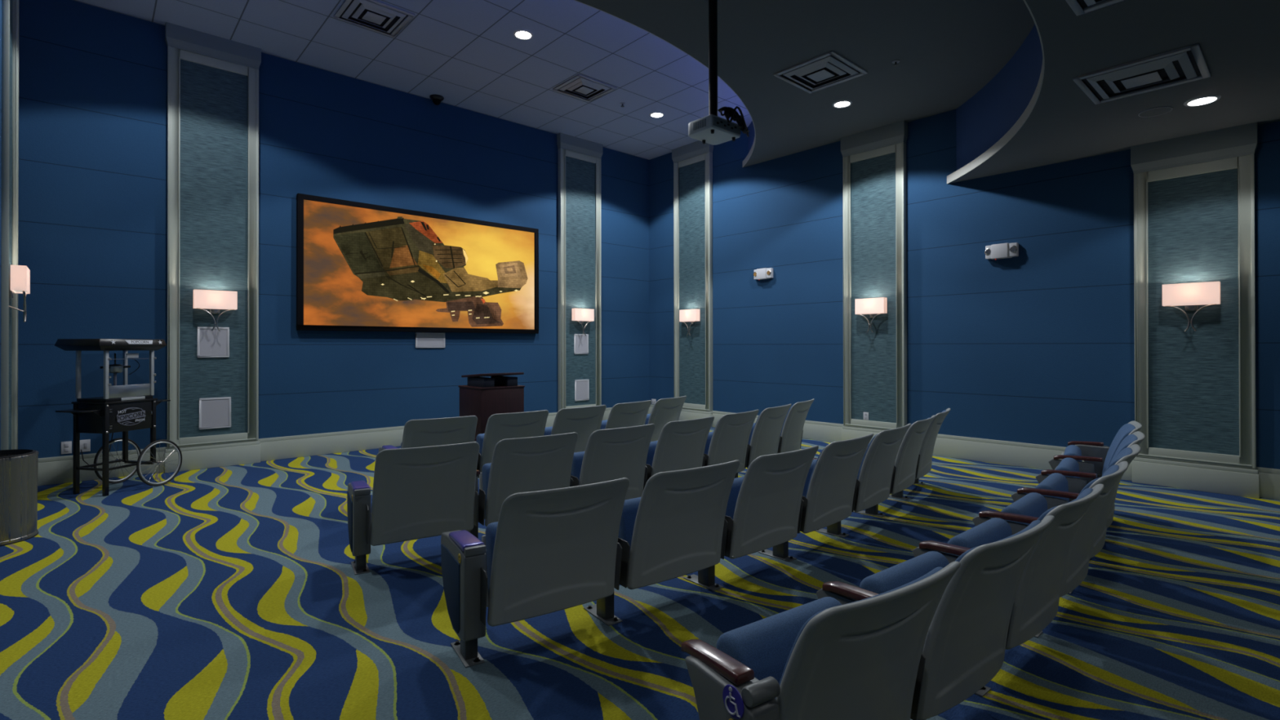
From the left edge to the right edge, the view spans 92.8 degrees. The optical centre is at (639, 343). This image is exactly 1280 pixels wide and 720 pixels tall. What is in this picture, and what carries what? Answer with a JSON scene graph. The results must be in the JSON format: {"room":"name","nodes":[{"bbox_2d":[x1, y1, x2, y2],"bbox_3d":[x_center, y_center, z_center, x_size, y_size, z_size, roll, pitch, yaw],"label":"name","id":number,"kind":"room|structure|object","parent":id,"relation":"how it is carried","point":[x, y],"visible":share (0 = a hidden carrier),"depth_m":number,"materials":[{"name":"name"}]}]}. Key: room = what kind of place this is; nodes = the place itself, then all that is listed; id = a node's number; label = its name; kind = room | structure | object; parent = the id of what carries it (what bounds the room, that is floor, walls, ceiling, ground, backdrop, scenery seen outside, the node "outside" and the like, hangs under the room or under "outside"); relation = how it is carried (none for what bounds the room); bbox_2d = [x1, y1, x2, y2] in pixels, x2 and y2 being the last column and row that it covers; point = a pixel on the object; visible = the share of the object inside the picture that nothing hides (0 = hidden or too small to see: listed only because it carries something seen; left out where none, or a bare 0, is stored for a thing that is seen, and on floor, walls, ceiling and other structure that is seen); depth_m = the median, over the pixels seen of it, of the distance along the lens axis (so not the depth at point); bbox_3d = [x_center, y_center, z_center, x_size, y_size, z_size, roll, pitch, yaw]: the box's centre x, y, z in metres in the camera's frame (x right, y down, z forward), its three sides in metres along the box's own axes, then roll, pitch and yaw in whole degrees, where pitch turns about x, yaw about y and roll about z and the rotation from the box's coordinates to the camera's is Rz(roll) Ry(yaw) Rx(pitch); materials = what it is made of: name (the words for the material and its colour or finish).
{"room":"movie theater","nodes":[
{"label":"movie theater","id":0,"kind":"room"},
{"bbox_2d":[0,0,19,449],"bbox_3d":[-2.787,-1.220,1.745,0.620,5.610,13.060,0,0,-42],"label":"wall","id":1,"kind":"structure","parent":0,"point":[0,0],"depth_m":5.43,"materials":[{"name":"blue fabric"}]},
{"bbox_2d":[0,0,18,449],"bbox_3d":[-6.016,-1.201,5.830,0.092,5.610,1.026,0,0,-42],"label":"trim","id":2,"kind":"structure","parent":1,"relation":"attached to","point":[10,8],"depth_m":5.90,"materials":[{"name":"grey paint"}]},
{"bbox_2d":[8,264,30,322],"bbox_3d":[-5.977,-0.468,5.861,0.136,0.525,0.460,0,0,-42],"label":"wall sconce","id":3,"kind":"object","parent":1,"relation":"attached to","point":[20,276],"visible":0.98,"depth_m":5.73,"materials":[{"name":"silver metal"}]},
{"bbox_2d":[18,0,648,457],"bbox_3d":[-3.405,-1.188,10.059,9.835,5.610,0.120,0,0,-42],"label":"wall","id":4,"kind":"structure","parent":0,"point":[93,185],"depth_m":8.57,"materials":[{"name":"blue paint"}]},
{"bbox_2d":[164,22,261,473],"bbox_3d":[-5.553,-1.193,7.960,1.026,5.610,0.122,0,0,-42],"label":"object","id":5,"kind":"structure","parent":4,"relation":"attached to","point":[213,81],"depth_m":7.93,"materials":[{"name":"grey paint"}]},
{"bbox_2d":[196,326,229,357],"bbox_3d":[-5.554,-0.016,7.942,0.348,0.395,0.020,0,0,-42],"label":"wall speaker","id":6,"kind":"object","parent":4,"relation":"attached to","point":[215,343],"visible":0.96,"depth_m":7.94,"materials":[{"name":"grey plastic"}]},
{"bbox_2d":[199,396,231,429],"bbox_3d":[-5.538,0.907,7.952,0.348,0.400,0.020,0,0,-42],"label":"wall speaker","id":7,"kind":"object","parent":4,"relation":"attached to","point":[214,412],"visible":1,"depth_m":7.95,"materials":[{"name":"grey plastic"}]},
{"bbox_2d":[193,288,237,331],"bbox_3d":[-5.508,-0.421,7.908,0.460,0.525,0.136,0,0,-42],"label":"wall sconce","id":8,"kind":"object","parent":4,"relation":"attached to","point":[215,300],"visible":1,"depth_m":7.86,"materials":[{"name":"beige fabric"}]},
{"bbox_2d":[37,407,648,486],"bbox_3d":[-3.351,1.462,9.994,9.595,0.310,0.030,0,0,-42],"label":"baseboard","id":9,"kind":"structure","parent":4,"relation":"attached to","point":[58,469],"depth_m":8.52,"materials":[{"name":"grey paint"}]},
{"bbox_2d":[296,193,538,333],"bbox_3d":[-3.373,-1.150,9.947,3.977,1.930,0.090,0,0,-42],"label":"projection screen","id":10,"kind":"object","parent":4,"relation":"attached to","point":[361,266],"visible":1,"depth_m":9.66,"materials":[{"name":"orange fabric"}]},
{"bbox_2d":[415,332,445,347],"bbox_3d":[-3.418,-0.053,9.948,0.498,0.250,0.020,0,0,-42],"label":"speaker","id":11,"kind":"object","parent":4,"relation":"attached to","point":[423,340],"visible":1,"depth_m":9.94},
{"bbox_2d":[556,133,602,410],"bbox_3d":[-1.163,-1.183,11.918,1.026,5.610,0.122,0,0,-42],"label":"trim","id":12,"kind":"structure","parent":4,"relation":"attached to","point":[579,160],"depth_m":11.89,"materials":[{"name":"grey paint"}]},
{"bbox_2d":[573,333,588,354],"bbox_3d":[-1.145,0.012,11.915,0.338,0.390,0.020,0,0,-42],"label":"wall speaker","id":13,"kind":"object","parent":4,"relation":"attached to","point":[580,342],"visible":1,"depth_m":11.90,"materials":[{"name":"grey plastic"}]},
{"bbox_2d":[574,379,589,400],"bbox_3d":[-1.133,0.912,11.922,0.338,0.410,0.020,0,0,-42],"label":"wall speaker","id":14,"kind":"object","parent":4,"relation":"attached to","point":[581,386],"visible":1,"depth_m":11.91,"materials":[{"name":"grey plastic"}]},
{"bbox_2d":[571,308,594,335],"bbox_3d":[-1.117,-0.411,11.865,0.460,0.525,0.136,0,0,-42],"label":"wall sconce","id":15,"kind":"object","parent":4,"relation":"attached to","point":[580,315],"visible":1,"depth_m":11.81,"materials":[{"name":"white fabric"}]},
{"bbox_2d":[73,0,751,159],"bbox_3d":[0.778,-4.067,5.052,10.335,0.100,13.180,0,0,-42],"label":"ceiling","id":16,"kind":"structure","parent":0,"point":[468,53],"depth_m":8.52,"materials":[{"name":"tile"}]},
{"bbox_2d":[333,0,414,37],"bbox_3d":[-3.242,-3.983,7.433,0.728,0.040,0.720,0,0,-42],"label":"ceiling vent","id":17,"kind":"object","parent":16,"relation":"in","point":[375,15],"visible":1,"depth_m":7.41,"materials":[{"name":"grey metal"}]},
{"bbox_2d":[513,29,533,39],"bbox_3d":[-1.512,-3.998,7.902,0.260,0.010,0.260,0,0,-42],"label":"recessed light","id":18,"kind":"object","parent":16,"relation":"in","point":[522,34],"visible":1,"depth_m":7.89,"materials":[{"name":"grey plastic"}]},
{"bbox_2d":[552,74,617,102],"bbox_3d":[-0.867,-3.978,9.547,0.728,0.040,0.720,0,0,-42],"label":"ceiling vent","id":19,"kind":"object","parent":16,"relation":"in","point":[580,86],"visible":1,"depth_m":9.50,"materials":[{"name":"grey metal"}]},
{"bbox_2d":[0,426,1279,719],"bbox_3d":[0.717,1.643,4.956,10.495,0.100,13.160,0,0,-42],"label":"floor","id":20,"kind":"structure","parent":0,"point":[233,592],"depth_m":3.61,"materials":[{"name":"carpet"}]},
{"bbox_2d":[0,448,38,546],"bbox_3d":[-5.267,1.250,4.950,0.550,0.700,0.550,0,0,-42],"label":"trash bin","id":21,"kind":"object","parent":20,"relation":"on","point":[18,467],"visible":1,"depth_m":4.92,"materials":[{"name":"silver metal"}]},
{"bbox_2d":[54,338,182,496],"bbox_3d":[-5.766,0.780,6.740,0.660,1.655,0.970,0,0,13],"label":"cart","id":22,"kind":"object","parent":20,"relation":"on","point":[124,408],"visible":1,"depth_m":6.56,"materials":[{"name":"black metal"}]},
{"bbox_2d":[55,408,102,413],"bbox_3d":[-5.852,0.704,6.360,0.360,0.015,0.190,0,0,13],"label":"shelf","id":23,"kind":"object","parent":22,"relation":"attached to","point":[73,411],"depth_m":6.36,"materials":[{"name":"black metal"}]},
{"bbox_2d":[71,398,157,404],"bbox_3d":[-5.772,0.632,6.716,0.460,0.020,0.560,0,0,13],"label":"countertop","id":24,"kind":"structure","parent":22,"relation":"on","point":[149,399],"depth_m":6.49,"materials":[{"name":"black metal"}]},
{"bbox_2d":[76,395,152,402],"bbox_3d":[-5.772,0.605,6.716,0.400,0.035,0.500,0,0,13],"label":"shelf","id":25,"kind":"object","parent":22,"relation":"on","point":[114,398],"depth_m":6.57,"materials":[{"name":"silver metal"}]},
{"bbox_2d":[100,353,139,386],"bbox_3d":[-5.744,0.347,6.740,0.339,0.480,0.200,0,0,-42],"label":"kettle","id":26,"kind":"object","parent":22,"relation":"on","point":[114,368],"depth_m":6.70,"materials":[{"name":"grey metal"}]},
{"bbox_2d":[346,441,479,574],"bbox_3d":[-1.661,1.149,4.469,0.850,0.890,0.799,0,0,-32],"label":"chair","id":27,"kind":"object","parent":20,"relation":"on","point":[421,492],"visible":0.98,"depth_m":4.25,"materials":[{"name":"plastic"}]},
{"bbox_2d":[378,415,477,452],"bbox_3d":[-2.114,1.156,6.096,0.849,0.890,0.801,0,0,-35],"label":"chair","id":28,"kind":"object","parent":20,"relation":"on","point":[461,429],"visible":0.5,"depth_m":5.85,"materials":[{"name":"plastic"}]},
{"bbox_2d":[457,372,524,438],"bbox_3d":[-1.958,0.994,8.041,0.640,1.228,0.620,0,0,-42],"label":"lectern","id":29,"kind":"object","parent":20,"relation":"on","point":[482,397],"visible":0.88,"depth_m":7.83,"materials":[{"name":"brown wood"}]},
{"bbox_2d":[457,385,524,389],"bbox_3d":[-1.958,0.567,8.043,0.640,0.022,0.620,0,0,-42],"label":"countertop","id":30,"kind":"structure","parent":29,"relation":"on","point":[460,386],"depth_m":7.86,"materials":[{"name":"brown wood"}]},
{"bbox_2d":[474,409,548,478],"bbox_3d":[-1.450,1.156,6.532,0.800,0.887,0.662,0,0,-40],"label":"chair","id":31,"kind":"object","parent":20,"relation":"on","point":[499,427],"visible":0.47,"depth_m":6.30,"materials":[{"name":"fabric"}]},
{"bbox_2d":[475,433,484,466],"bbox_3d":[-1.504,1.195,6.665,0.556,0.453,0.164,0,0,-40],"label":"seat cushion","id":32,"kind":"object","parent":31,"relation":"on","point":[480,437],"depth_m":6.47,"materials":[{"name":"fabric"}]},
{"bbox_2d":[467,431,577,538],"bbox_3d":[-0.965,1.149,4.873,0.804,0.887,0.662,0,0,-36],"label":"chair","id":33,"kind":"object","parent":20,"relation":"on","point":[540,463],"visible":0.67,"depth_m":4.67,"materials":[{"name":"plastic"}]},
{"bbox_2d":[481,462,491,515],"bbox_3d":[-1.010,1.188,5.011,0.556,0.453,0.164,0,0,-36],"label":"seat cushion","id":34,"kind":"object","parent":33,"relation":"on","point":[486,468],"depth_m":4.84,"materials":[{"name":"fabric"}]},
{"bbox_2d":[440,477,629,667],"bbox_3d":[-0.558,1.143,3.265,0.849,0.890,0.797,0,0,-34],"label":"chair","id":35,"kind":"object","parent":20,"relation":"on","point":[553,550],"visible":1,"depth_m":3.04,"materials":[{"name":"plastic"}]},
{"bbox_2d":[485,521,497,593],"bbox_3d":[-0.562,1.181,3.361,0.556,0.453,0.164,0,0,-34],"label":"seat cushion","id":36,"kind":"object","parent":35,"relation":"on","point":[491,530],"depth_m":3.21,"materials":[{"name":"fabric"}]},
{"bbox_2d":[543,404,606,453],"bbox_3d":[-0.858,1.157,7.058,0.801,0.888,0.662,0,0,-44],"label":"chair","id":37,"kind":"object","parent":20,"relation":"on","point":[585,420],"visible":0.51,"depth_m":6.92,"materials":[{"name":"fabric"}]},
{"bbox_2d":[569,423,655,499],"bbox_3d":[-0.333,1.150,5.366,0.805,0.887,0.662,0,0,-40],"label":"chair","id":38,"kind":"object","parent":20,"relation":"on","point":[610,454],"visible":0.69,"depth_m":5.21,"materials":[{"name":"plastic"}]},
{"bbox_2d":[570,451,584,481],"bbox_3d":[-0.388,1.189,5.500,0.556,0.453,0.164,0,0,-40],"label":"seat cushion","id":39,"kind":"object","parent":38,"relation":"on","point":[578,457],"depth_m":5.31,"materials":[{"name":"fabric"}]},
{"bbox_2d":[600,400,651,429],"bbox_3d":[-0.309,1.158,7.630,0.662,0.888,0.801,0,0,41],"label":"chair","id":40,"kind":"object","parent":20,"relation":"on","point":[628,414],"visible":0.41,"depth_m":7.45,"materials":[{"name":"fabric"}]},
{"bbox_2d":[583,459,740,626],"bbox_3d":[0.136,1.144,3.684,0.808,0.888,0.662,0,0,-37],"label":"chair","id":41,"kind":"object","parent":20,"relation":"on","point":[675,529],"visible":0.99,"depth_m":3.51,"materials":[{"name":"plastic"}]},
{"bbox_2d":[617,497,640,554],"bbox_3d":[0.090,1.182,3.822,0.556,0.453,0.164,0,0,-37],"label":"seat cushion","id":42,"kind":"object","parent":41,"relation":"on","point":[630,508],"depth_m":3.65,"materials":[{"name":"fabric"}]},
{"bbox_2d":[644,395,686,441],"bbox_3d":[0.178,1.161,8.312,0.805,0.890,0.932,0,0,37],"label":"chair","id":43,"kind":"object","parent":20,"relation":"on","point":[664,411],"visible":0.49,"depth_m":8.05,"materials":[{"name":"fabric"}]},
{"bbox_2d":[643,416,714,489],"bbox_3d":[0.263,1.151,5.901,0.805,0.888,0.662,0,0,-44],"label":"chair","id":44,"kind":"object","parent":20,"relation":"on","point":[680,445],"visible":0.6,"depth_m":5.72,"materials":[{"name":"plastic"}]},
{"bbox_2d":[645,440,657,466],"bbox_3d":[0.199,1.190,6.032,0.556,0.453,0.164,0,0,-44],"label":"seat cushion","id":45,"kind":"object","parent":44,"relation":"on","point":[652,446],"depth_m":5.88,"materials":[{"name":"fabric"}]},
{"bbox_2d":[702,409,759,473],"bbox_3d":[0.820,1.153,6.477,0.662,0.888,0.805,0,0,42],"label":"chair","id":46,"kind":"object","parent":20,"relation":"on","point":[728,442],"visible":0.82,"depth_m":6.30,"materials":[{"name":"fabric"}]},
{"bbox_2d":[703,431,713,454],"bbox_3d":[0.747,1.192,6.603,0.164,0.453,0.556,0,0,42],"label":"seat cushion","id":47,"kind":"object","parent":46,"relation":"on","point":[710,433],"depth_m":6.51,"materials":[{"name":"fabric"}]},
{"bbox_2d":[684,445,818,591],"bbox_3d":[0.767,1.145,4.187,0.809,0.888,0.662,0,0,-41],"label":"chair","id":48,"kind":"object","parent":20,"relation":"on","point":[762,510],"visible":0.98,"depth_m":4.00,"materials":[{"name":"plastic"}]},
{"bbox_2d":[725,475,744,519],"bbox_3d":[0.713,1.183,4.323,0.556,0.453,0.164,0,0,-41],"label":"seat cushion","id":49,"kind":"object","parent":48,"relation":"on","point":[737,482],"depth_m":4.20,"materials":[{"name":"fabric"}]},
{"bbox_2d":[734,404,791,478],"bbox_3d":[1.335,1.155,7.090,0.662,0.887,0.804,0,0,38],"label":"chair","id":50,"kind":"object","parent":20,"relation":"on","point":[765,434],"visible":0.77,"depth_m":6.88,"materials":[{"name":"fabric"}]},
{"bbox_2d":[747,422,755,444],"bbox_3d":[1.254,1.193,7.210,0.164,0.453,0.556,0,0,38],"label":"seat cushion","id":51,"kind":"object","parent":50,"relation":"on","point":[753,424],"depth_m":7.22,"materials":[{"name":"fabric"}]},
{"bbox_2d":[749,412,761,444],"bbox_3d":[1.500,0.987,7.020,0.230,0.506,0.661,0,0,38],"label":"cushion","id":52,"kind":"object","parent":50,"relation":"on","point":[756,437],"depth_m":6.77,"materials":[{"name":"fabric"}]},
{"bbox_2d":[777,399,814,453],"bbox_3d":[1.791,1.157,7.808,0.802,0.890,0.938,0,0,34],"label":"chair","id":53,"kind":"object","parent":20,"relation":"on","point":[792,431],"visible":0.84,"depth_m":7.52,"materials":[{"name":"fabric"}]},
{"bbox_2d":[780,404,793,435],"bbox_3d":[1.977,0.989,7.679,0.230,0.506,0.661,0,0,34],"label":"cushion","id":54,"kind":"object","parent":53,"relation":"on","point":[787,429],"depth_m":7.42,"materials":[{"name":"fabric"}]},
{"bbox_2d":[758,433,873,561],"bbox_3d":[1.366,1.146,4.729,0.809,0.889,0.662,0,0,-44],"label":"chair","id":55,"kind":"object","parent":20,"relation":"on","point":[828,495],"visible":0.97,"depth_m":4.52,"materials":[{"name":"plastic"}]},
{"bbox_2d":[802,459,817,497],"bbox_3d":[1.303,1.184,4.860,0.556,0.453,0.164,0,0,-44],"label":"seat cushion","id":56,"kind":"object","parent":55,"relation":"on","point":[805,490],"depth_m":4.82,"materials":[{"name":"fabric"}]},
{"bbox_2d":[805,448,824,497],"bbox_3d":[1.520,0.978,4.637,0.661,0.506,0.230,0,0,-44],"label":"cushion","id":57,"kind":"object","parent":55,"relation":"on","point":[815,489],"depth_m":4.42,"materials":[{"name":"fabric"}]},
{"bbox_2d":[680,561,960,719],"bbox_3d":[0.571,1.137,1.940,0.846,0.890,0.604,0,0,-34],"label":"chair","id":58,"kind":"object","parent":20,"relation":"on","point":[824,658],"visible":1,"depth_m":1.78,"materials":[{"name":"plastic"}]},
{"bbox_2d":[716,596,841,684],"bbox_3d":[0.518,1.175,2.117,0.556,0.453,0.164,0,0,-34],"label":"seat cushion","id":59,"kind":"object","parent":58,"relation":"on","point":[764,646],"depth_m":2.02,"materials":[{"name":"fabric"}]},
{"bbox_2d":[775,566,942,699],"bbox_3d":[0.694,0.968,1.861,0.661,0.506,0.230,0,0,-34],"label":"cushion","id":60,"kind":"object","parent":58,"relation":"on","point":[872,655],"depth_m":1.77,"materials":[{"name":"fabric"}]},
{"bbox_2d":[813,423,911,537],"bbox_3d":[1.930,1.147,5.306,0.662,0.889,0.809,0,0,42],"label":"chair","id":61,"kind":"object","parent":20,"relation":"on","point":[873,484],"visible":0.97,"depth_m":5.08,"materials":[{"name":"plastic"}]},
{"bbox_2d":[857,434,876,479],"bbox_3d":[2.090,0.979,5.223,0.230,0.506,0.661,0,0,42],"label":"cushion","id":62,"kind":"object","parent":61,"relation":"on","point":[868,469],"depth_m":5.00,"materials":[{"name":"fabric"}]},
{"bbox_2d":[853,415,935,517],"bbox_3d":[2.458,1.149,5.916,0.662,0.888,0.808,0,0,39],"label":"chair","id":63,"kind":"object","parent":20,"relation":"on","point":[904,473],"visible":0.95,"depth_m":5.67,"materials":[{"name":"plastic"}]},
{"bbox_2d":[888,408,951,499],"bbox_3d":[2.933,1.152,6.630,0.800,0.890,0.940,0,0,35],"label":"chair","id":64,"kind":"object","parent":20,"relation":"on","point":[925,457],"visible":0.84,"depth_m":6.31,"materials":[{"name":"plastic"}]},
{"bbox_2d":[816,515,1054,719],"bbox_3d":[1.211,1.138,2.471,0.814,0.888,0.650,0,0,-38],"label":"chair","id":65,"kind":"object","parent":20,"relation":"on","point":[964,647],"visible":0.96,"depth_m":2.28,"materials":[{"name":"plastic"}]},
{"bbox_2d":[859,551,949,594],"bbox_3d":[1.163,1.176,2.615,0.556,0.453,0.164,0,0,-38],"label":"seat cushion","id":66,"kind":"object","parent":65,"relation":"on","point":[897,575],"depth_m":2.56,"materials":[{"name":"fabric"}]},
{"bbox_2d":[921,520,1040,653],"bbox_3d":[1.353,0.969,2.368,0.661,0.506,0.230,0,0,-38],"label":"cushion","id":67,"kind":"object","parent":65,"relation":"on","point":[975,618],"depth_m":2.26,"materials":[{"name":"plastic"}]},
{"bbox_2d":[912,484,1103,697],"bbox_3d":[1.834,1.139,3.005,0.814,0.889,0.650,0,0,-41],"label":"chair","id":68,"kind":"object","parent":20,"relation":"on","point":[1036,602],"visible":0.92,"depth_m":2.82,"materials":[{"name":"plastic"}]},
{"bbox_2d":[947,517,1012,555],"bbox_3d":[1.778,1.177,3.146,0.556,0.453,0.164,0,0,-41],"label":"seat cushion","id":69,"kind":"object","parent":68,"relation":"on","point":[993,530],"depth_m":3.11,"materials":[{"name":"fabric"}]},
{"bbox_2d":[1037,488,1093,520],"bbox_3d":[1.981,0.971,2.910,0.661,0.506,0.230,0,0,-41],"label":"cushion","id":70,"kind":"object","parent":68,"relation":"on","point":[1060,513],"depth_m":2.69,"materials":[{"name":"fabric"}]},
{"bbox_2d":[972,461,1128,637],"bbox_3d":[2.425,1.140,3.572,0.814,0.889,0.650,0,0,-44],"label":"chair","id":71,"kind":"object","parent":20,"relation":"on","point":[1020,513],"visible":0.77,"depth_m":3.40,"materials":[{"name":"plastic"}]},
{"bbox_2d":[1000,492,1047,524],"bbox_3d":[2.361,1.179,3.710,0.556,0.453,0.164,0,0,-44],"label":"seat cushion","id":72,"kind":"object","parent":71,"relation":"on","point":[1033,504],"depth_m":3.67,"materials":[{"name":"fabric"}]},
{"bbox_2d":[1076,464,1119,497],"bbox_3d":[2.577,0.972,3.486,0.661,0.506,0.230,0,0,-44],"label":"cushion","id":73,"kind":"object","parent":71,"relation":"on","point":[1108,482],"depth_m":3.29,"materials":[{"name":"fabric"}]},
{"bbox_2d":[1011,444,1141,594],"bbox_3d":[2.992,1.142,4.162,0.650,0.889,0.814,0,0,43],"label":"chair","id":74,"kind":"object","parent":20,"relation":"on","point":[1055,488],"visible":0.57,"depth_m":3.98,"materials":[{"name":"fabric"}]},
{"bbox_2d":[1035,472,1069,502],"bbox_3d":[2.920,1.180,4.296,0.164,0.453,0.556,0,0,43],"label":"seat cushion","id":75,"kind":"object","parent":74,"relation":"on","point":[1056,482],"depth_m":4.27,"materials":[{"name":"fabric"}]},
{"bbox_2d":[1102,447,1132,475],"bbox_3d":[3.149,0.974,4.085,0.230,0.506,0.661,0,0,43],"label":"cushion","id":76,"kind":"object","parent":74,"relation":"on","point":[1123,455],"depth_m":3.86,"materials":[{"name":"fabric"}]},
{"bbox_2d":[1035,431,1145,559],"bbox_3d":[3.533,1.144,4.775,0.650,0.888,0.814,0,0,40],"label":"chair","id":77,"kind":"object","parent":20,"relation":"on","point":[1068,468],"visible":0.34,"depth_m":4.61,"materials":[{"name":"fabric"}]},
{"bbox_2d":[1055,457,1079,478],"bbox_3d":[3.455,1.182,4.904,0.164,0.453,0.556,0,0,40],"label":"seat cushion","id":78,"kind":"object","parent":77,"relation":"on","point":[1066,464],"depth_m":4.86,"materials":[{"name":"fabric"}]},
{"bbox_2d":[1109,434,1137,464],"bbox_3d":[3.694,0.976,4.706,0.230,0.506,0.661,0,0,40],"label":"cushion","id":79,"kind":"object","parent":77,"relation":"on","point":[1131,439],"depth_m":4.78,"materials":[{"name":"fabric"}]},
{"bbox_2d":[1048,421,1142,484],"bbox_3d":[4.074,1.145,5.462,0.650,0.889,0.927,0,0,37],"label":"chair","id":80,"kind":"object","parent":20,"relation":"on","point":[1097,457],"visible":0.38,"depth_m":5.47,"materials":[{"name":"fabric"}]},
{"bbox_2d":[1063,444,1082,461],"bbox_3d":[3.954,1.184,5.542,0.164,0.453,0.556,0,0,37],"label":"seat cushion","id":81,"kind":"object","parent":80,"relation":"on","point":[1072,450],"depth_m":5.51,"materials":[{"name":"fabric"}]},
{"bbox_2d":[1102,423,1135,475],"bbox_3d":[4.205,0.977,5.357,0.230,0.506,0.661,0,0,37],"label":"cushion","id":82,"kind":"object","parent":80,"relation":"on","point":[1108,454],"depth_m":5.47,"materials":[{"name":"fabric"}]},
{"bbox_2d":[573,0,1035,167],"bbox_3d":[1.473,-3.658,4.280,10.095,0.725,11.105,0,0,-42],"label":"ceiling","id":83,"kind":"structure","parent":0,"point":[947,51],"depth_m":6.81,"materials":[{"name":"paint"}]},
{"bbox_2d":[705,0,719,115],"bbox_3d":[0.691,-2.681,5.761,0.220,1.214,0.180,0,0,-42],"label":"mount","id":84,"kind":"object","parent":83,"relation":"hanging from","point":[713,4],"visible":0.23,"depth_m":5.72,"materials":[{"name":"black metal"}]},
{"bbox_2d":[688,106,750,145],"bbox_3d":[0.749,-2.035,5.730,0.503,0.251,0.460,0,0,-42],"label":"projector","id":85,"kind":"object","parent":84,"relation":"hanging from","point":[711,129],"visible":1,"depth_m":5.61,"materials":[{"name":"white plastic"}]},
{"bbox_2d":[693,118,706,130],"bbox_3d":[0.546,-2.005,5.582,0.006,0.070,0.152,0,0,-42],"label":"vent","id":86,"kind":"object","parent":85,"relation":"attached to","point":[700,124],"depth_m":5.58,"materials":[{"name":"grey plastic"}]},
{"bbox_2d":[773,50,867,93],"bbox_3d":[2.191,-3.264,7.399,0.808,0.040,0.800,0,0,-42],"label":"ceiling vent","id":87,"kind":"object","parent":83,"relation":"in","point":[830,68],"visible":1,"depth_m":7.35,"materials":[{"name":"grey metal"}]},
{"bbox_2d":[648,109,1279,469],"bbox_3d":[4.615,-1.204,8.416,0.120,5.610,13.060,0,0,-42],"label":"wall","id":88,"kind":"structure","parent":0,"point":[1035,346],"depth_m":8.52,"materials":[{"name":"blue paint"}]},
{"bbox_2d":[679,308,699,335],"bbox_3d":[0.999,-0.413,12.148,0.136,0.525,0.460,0,0,-42],"label":"wall sconce","id":89,"kind":"object","parent":88,"relation":"attached to","point":[691,316],"visible":1,"depth_m":12.10,"materials":[{"name":"white fabric"}]},
{"bbox_2d":[671,140,713,426],"bbox_3d":[1.047,-1.185,12.195,0.122,5.610,1.026,0,0,-42],"label":"trim","id":90,"kind":"structure","parent":88,"relation":"attached to","point":[692,162],"depth_m":12.17,"materials":[{"name":"grey paint"}]},
{"bbox_2d":[753,267,773,279],"bbox_3d":[2.204,-1.239,10.928,0.100,0.205,0.390,0,0,-42],"label":"emergency light","id":91,"kind":"object","parent":88,"relation":"attached to","point":[758,273],"visible":1,"depth_m":10.86,"materials":[{"name":"grey plastic"}]},
{"bbox_2d":[854,297,887,333],"bbox_3d":[3.539,-0.426,9.329,0.136,0.525,0.460,0,0,-42],"label":"wall sconce","id":92,"kind":"object","parent":88,"relation":"attached to","point":[871,306],"visible":1,"depth_m":9.28,"materials":[{"name":"white fabric"}]},
{"bbox_2d":[840,120,907,442],"bbox_3d":[3.588,-0.836,9.374,0.122,4.885,1.026,0,0,-42],"label":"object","id":93,"kind":"structure","parent":88,"relation":"attached to","point":[874,160],"depth_m":9.35,"materials":[{"name":"grey paint"}]},
{"bbox_2d":[648,404,1279,500],"bbox_3d":[4.573,1.446,8.345,0.030,0.310,13.030,0,0,-42],"label":"baseboard","id":94,"kind":"structure","parent":88,"relation":"attached to","point":[990,451],"depth_m":8.14,"materials":[{"name":"grey paint"}]},
{"bbox_2d":[984,242,1018,259],"bbox_3d":[4.781,-1.213,8.068,0.100,0.205,0.390,0,0,-42],"label":"emergency light","id":95,"kind":"object","parent":88,"relation":"attached to","point":[1002,251],"visible":1,"depth_m":8.02,"materials":[{"name":"grey plastic"}]},
{"bbox_2d":[1162,281,1220,331],"bbox_3d":[5.981,-0.390,6.619,0.136,0.525,0.460,0,0,-42],"label":"wall sconce","id":96,"kind":"object","parent":88,"relation":"attached to","point":[1191,295],"visible":1,"depth_m":6.58,"materials":[{"name":"silver metal"}]},
{"bbox_2d":[1130,122,1259,498],"bbox_3d":[6.030,-0.337,6.663,0.122,3.860,1.026,0,0,-42],"label":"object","id":97,"kind":"structure","parent":88,"relation":"attached to","point":[1194,204],"depth_m":6.62,"materials":[{"name":"grey paint"}]},
{"bbox_2d":[946,0,1279,183],"bbox_3d":[2.722,-2.790,2.891,10.095,1.025,7.375,0,0,-42],"label":"ceiling","id":98,"kind":"structure","parent":0,"point":[1033,113],"depth_m":5.64,"materials":[{"name":"paint"}]},
{"bbox_2d":[1065,0,1124,15],"bbox_3d":[2.978,-2.255,3.634,0.808,0.040,0.800,0,0,-42],"label":"ceiling vent","id":99,"kind":"object","parent":98,"relation":"in","point":[1079,7],"visible":1,"depth_m":4.06,"materials":[{"name":"grey metal"}]},
{"bbox_2d":[1072,43,1211,104],"bbox_3d":[4.258,-2.250,5.178,0.808,0.040,0.800,0,0,-42],"label":"ceiling vent","id":100,"kind":"object","parent":98,"relation":"in","point":[1185,64],"visible":1,"depth_m":5.12,"materials":[{"name":"grey metal"}]},
{"bbox_2d":[1137,106,1173,117],"bbox_3d":[5.039,-2.264,5.963,0.260,0.010,0.260,0,0,-42],"label":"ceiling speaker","id":101,"kind":"object","parent":98,"relation":"attached to","point":[1157,111],"visible":1,"depth_m":5.95,"materials":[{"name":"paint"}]},
{"bbox_2d":[1183,94,1221,106],"bbox_3d":[5.252,-2.264,5.697,0.260,0.010,0.260,0,0,-42],"label":"recessed light","id":102,"kind":"object","parent":98,"relation":"in","point":[1206,100],"visible":1,"depth_m":5.68,"materials":[{"name":"grey plastic"}]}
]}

